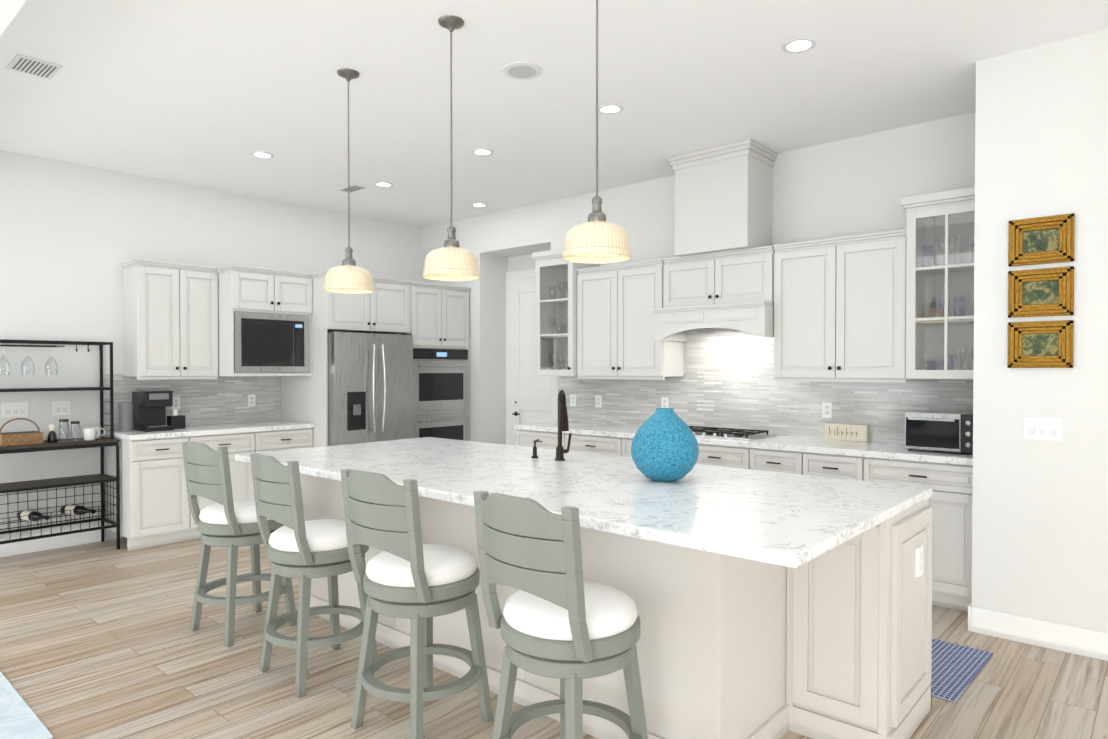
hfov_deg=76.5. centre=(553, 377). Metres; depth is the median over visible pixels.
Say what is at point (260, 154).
recessed light
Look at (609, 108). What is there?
recessed light
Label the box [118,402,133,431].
coffee canister
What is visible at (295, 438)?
base cabinet
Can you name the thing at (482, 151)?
recessed light
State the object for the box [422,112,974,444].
wall
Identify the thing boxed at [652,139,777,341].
range hood
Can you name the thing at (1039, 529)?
wall
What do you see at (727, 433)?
gas cooktop
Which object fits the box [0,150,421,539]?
wall
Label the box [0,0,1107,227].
ceiling
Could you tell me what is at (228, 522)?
counter stool
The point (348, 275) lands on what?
pendant light
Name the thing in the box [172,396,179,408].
electrical outlet plate
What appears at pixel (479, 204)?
recessed light
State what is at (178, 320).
upper cabinet
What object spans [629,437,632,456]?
base cabinet
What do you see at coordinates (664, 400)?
electrical outlet plate
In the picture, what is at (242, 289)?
upper cabinet
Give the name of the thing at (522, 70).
ceiling speaker
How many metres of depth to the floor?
3.31 m
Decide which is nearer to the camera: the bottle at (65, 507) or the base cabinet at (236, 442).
the bottle at (65, 507)
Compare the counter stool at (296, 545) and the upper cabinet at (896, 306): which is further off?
the upper cabinet at (896, 306)
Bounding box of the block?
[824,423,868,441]
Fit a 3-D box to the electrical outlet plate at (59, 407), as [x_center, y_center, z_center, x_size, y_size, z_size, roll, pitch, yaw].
[-3.952,0.245,5.643,0.011,0.114,0.116,1,1,41]
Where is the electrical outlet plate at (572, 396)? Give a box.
[570,394,575,405]
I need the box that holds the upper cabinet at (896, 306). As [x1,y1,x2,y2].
[772,227,923,382]
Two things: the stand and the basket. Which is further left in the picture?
the basket
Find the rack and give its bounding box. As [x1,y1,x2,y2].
[0,339,119,549]
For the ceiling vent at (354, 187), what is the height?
0.010 m
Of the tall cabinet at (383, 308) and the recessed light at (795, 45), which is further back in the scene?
the tall cabinet at (383, 308)
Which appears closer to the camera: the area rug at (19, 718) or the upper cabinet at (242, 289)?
the area rug at (19, 718)
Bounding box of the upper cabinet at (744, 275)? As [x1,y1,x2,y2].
[664,247,771,307]
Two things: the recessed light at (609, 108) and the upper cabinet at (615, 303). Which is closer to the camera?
the recessed light at (609, 108)
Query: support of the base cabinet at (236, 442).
on the floor
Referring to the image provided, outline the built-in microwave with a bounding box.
[234,311,309,372]
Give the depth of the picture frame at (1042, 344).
3.62 m
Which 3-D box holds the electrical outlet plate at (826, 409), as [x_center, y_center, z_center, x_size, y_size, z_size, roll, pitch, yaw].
[2.016,0.240,5.196,0.070,0.114,0.008,1,1,41]
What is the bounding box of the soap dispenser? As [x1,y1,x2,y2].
[531,439,538,457]
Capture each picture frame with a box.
[1008,213,1074,266]
[1008,266,1073,317]
[1008,320,1073,367]
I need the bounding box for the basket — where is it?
[0,418,42,445]
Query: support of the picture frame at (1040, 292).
attached to the wall at (1039, 529)
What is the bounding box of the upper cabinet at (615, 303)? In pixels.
[576,259,683,378]
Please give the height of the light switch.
0.114 m
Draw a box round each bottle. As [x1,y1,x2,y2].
[17,510,49,520]
[60,505,95,514]
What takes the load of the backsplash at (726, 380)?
attached to the wall at (863, 184)
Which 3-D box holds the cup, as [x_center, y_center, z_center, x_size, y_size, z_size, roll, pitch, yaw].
[-3.660,0.446,5.553,0.082,0.092,0.101,0,1,8]
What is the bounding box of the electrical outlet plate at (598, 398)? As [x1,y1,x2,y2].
[595,395,601,407]
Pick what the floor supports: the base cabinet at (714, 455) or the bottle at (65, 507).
the base cabinet at (714, 455)
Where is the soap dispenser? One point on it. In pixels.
(534, 455)
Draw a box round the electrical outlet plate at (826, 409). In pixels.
[822,402,831,417]
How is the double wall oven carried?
in the tall cabinet at (439, 316)
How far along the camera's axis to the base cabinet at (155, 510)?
5.63 m
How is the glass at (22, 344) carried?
hanging from the rack
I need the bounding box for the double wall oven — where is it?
[413,349,468,440]
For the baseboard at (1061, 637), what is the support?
attached to the wall at (1039, 529)
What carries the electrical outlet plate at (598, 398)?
attached to the backsplash at (726, 380)
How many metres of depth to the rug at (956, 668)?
3.35 m
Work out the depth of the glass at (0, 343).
5.24 m
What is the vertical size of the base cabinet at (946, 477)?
0.880 m
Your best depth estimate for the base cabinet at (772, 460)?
4.79 m
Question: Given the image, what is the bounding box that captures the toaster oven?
[904,410,972,454]
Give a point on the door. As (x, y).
(528, 395)
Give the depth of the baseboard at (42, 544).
5.58 m
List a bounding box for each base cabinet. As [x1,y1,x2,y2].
[105,436,199,550]
[200,432,263,537]
[264,428,312,490]
[516,429,568,449]
[569,433,628,456]
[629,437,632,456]
[695,445,756,469]
[757,449,812,475]
[813,453,872,481]
[873,457,972,611]
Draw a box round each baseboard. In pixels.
[0,524,105,557]
[968,602,1107,660]
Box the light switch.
[1024,417,1061,440]
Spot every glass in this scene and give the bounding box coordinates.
[0,343,10,374]
[21,344,34,374]
[45,344,57,374]
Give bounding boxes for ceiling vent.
[7,54,62,78]
[337,184,367,192]
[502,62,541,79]
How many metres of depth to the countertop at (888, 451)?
4.85 m
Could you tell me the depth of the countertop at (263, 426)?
6.02 m
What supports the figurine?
on the rack
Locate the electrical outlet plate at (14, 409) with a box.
[2,402,27,417]
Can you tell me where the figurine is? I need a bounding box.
[47,424,57,442]
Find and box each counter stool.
[182,441,296,646]
[250,453,378,697]
[341,469,492,738]
[473,490,647,738]
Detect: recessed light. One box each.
[251,151,273,158]
[374,182,392,186]
[471,203,487,206]
[472,148,493,155]
[598,104,623,113]
[782,37,816,53]
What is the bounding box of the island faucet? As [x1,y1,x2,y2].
[554,390,571,460]
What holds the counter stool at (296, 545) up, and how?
on the floor
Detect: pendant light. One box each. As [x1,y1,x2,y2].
[324,68,373,293]
[423,15,479,280]
[563,0,631,263]
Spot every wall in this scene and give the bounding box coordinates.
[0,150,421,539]
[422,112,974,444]
[972,29,1107,632]
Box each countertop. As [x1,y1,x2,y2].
[104,420,313,439]
[235,437,932,567]
[513,421,972,464]
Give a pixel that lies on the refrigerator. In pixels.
(370, 387)
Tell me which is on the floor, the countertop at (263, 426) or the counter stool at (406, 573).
the counter stool at (406, 573)
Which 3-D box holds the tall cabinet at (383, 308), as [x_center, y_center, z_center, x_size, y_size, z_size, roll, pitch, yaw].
[-2.098,0.182,7.082,0.887,2.330,0.966,1,1,41]
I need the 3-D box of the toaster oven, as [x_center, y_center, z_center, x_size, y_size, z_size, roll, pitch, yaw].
[2.441,0.338,4.393,0.400,0.242,0.350,1,1,41]
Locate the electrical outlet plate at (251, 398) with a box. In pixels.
[248,394,254,405]
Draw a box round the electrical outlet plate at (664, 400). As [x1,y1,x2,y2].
[661,397,668,407]
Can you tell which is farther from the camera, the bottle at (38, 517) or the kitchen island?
the bottle at (38, 517)
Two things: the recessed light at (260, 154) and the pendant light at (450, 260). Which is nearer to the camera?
the pendant light at (450, 260)
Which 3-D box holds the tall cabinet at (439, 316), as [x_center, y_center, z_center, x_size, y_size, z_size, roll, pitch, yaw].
[-1.496,0.173,7.765,0.888,2.330,0.848,1,1,41]
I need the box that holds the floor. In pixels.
[0,537,1107,738]
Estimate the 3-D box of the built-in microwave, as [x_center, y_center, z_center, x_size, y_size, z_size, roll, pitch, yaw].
[-2.747,-0.314,6.538,0.593,0.530,0.704,1,1,41]
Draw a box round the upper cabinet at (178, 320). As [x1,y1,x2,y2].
[120,259,219,378]
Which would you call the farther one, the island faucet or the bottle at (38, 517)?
the bottle at (38, 517)
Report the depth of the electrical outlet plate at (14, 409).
5.41 m
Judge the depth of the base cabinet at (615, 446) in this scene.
5.83 m
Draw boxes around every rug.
[0,671,52,738]
[931,639,992,701]
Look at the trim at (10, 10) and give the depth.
2.69 m
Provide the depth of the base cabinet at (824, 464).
4.53 m
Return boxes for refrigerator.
[328,330,412,445]
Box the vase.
[631,408,698,481]
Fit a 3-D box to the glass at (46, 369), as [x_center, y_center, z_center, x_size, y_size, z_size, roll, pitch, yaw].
[-3.901,-0.139,5.461,0.085,0.235,0.085,0,1,32]
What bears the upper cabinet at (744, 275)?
attached to the wall at (863, 184)
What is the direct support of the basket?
on the rack
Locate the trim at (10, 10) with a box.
[0,0,26,36]
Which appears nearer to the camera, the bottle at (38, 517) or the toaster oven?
the toaster oven
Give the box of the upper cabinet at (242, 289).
[220,264,311,318]
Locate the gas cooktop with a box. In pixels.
[688,426,776,439]
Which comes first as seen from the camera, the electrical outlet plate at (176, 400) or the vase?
the vase
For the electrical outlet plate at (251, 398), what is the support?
attached to the wall at (73, 236)
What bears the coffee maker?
on the countertop at (263, 426)
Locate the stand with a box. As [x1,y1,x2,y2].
[167,409,184,428]
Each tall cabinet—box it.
[281,271,409,446]
[409,281,471,440]
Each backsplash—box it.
[103,374,280,429]
[558,328,972,442]
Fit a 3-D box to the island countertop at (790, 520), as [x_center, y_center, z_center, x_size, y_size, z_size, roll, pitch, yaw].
[-0.135,0.480,3.568,3.385,0.040,1.445,1,1,41]
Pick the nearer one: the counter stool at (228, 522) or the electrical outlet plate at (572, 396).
the counter stool at (228, 522)
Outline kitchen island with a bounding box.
[302,474,932,738]
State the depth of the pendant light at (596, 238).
2.73 m
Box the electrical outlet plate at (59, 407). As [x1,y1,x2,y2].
[53,401,69,415]
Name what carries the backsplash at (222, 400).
attached to the wall at (73, 236)
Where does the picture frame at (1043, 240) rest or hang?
attached to the wall at (1039, 529)
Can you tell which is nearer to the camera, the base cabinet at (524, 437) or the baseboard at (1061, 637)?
the baseboard at (1061, 637)
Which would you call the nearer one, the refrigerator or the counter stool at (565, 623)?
the counter stool at (565, 623)
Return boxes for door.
[506,269,550,445]
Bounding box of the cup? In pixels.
[83,427,101,439]
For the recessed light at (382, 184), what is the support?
in the ceiling
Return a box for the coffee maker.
[132,388,173,431]
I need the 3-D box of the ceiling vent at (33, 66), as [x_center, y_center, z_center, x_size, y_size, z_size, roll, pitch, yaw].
[-2.859,-1.708,3.871,0.250,0.010,0.200,1,1,41]

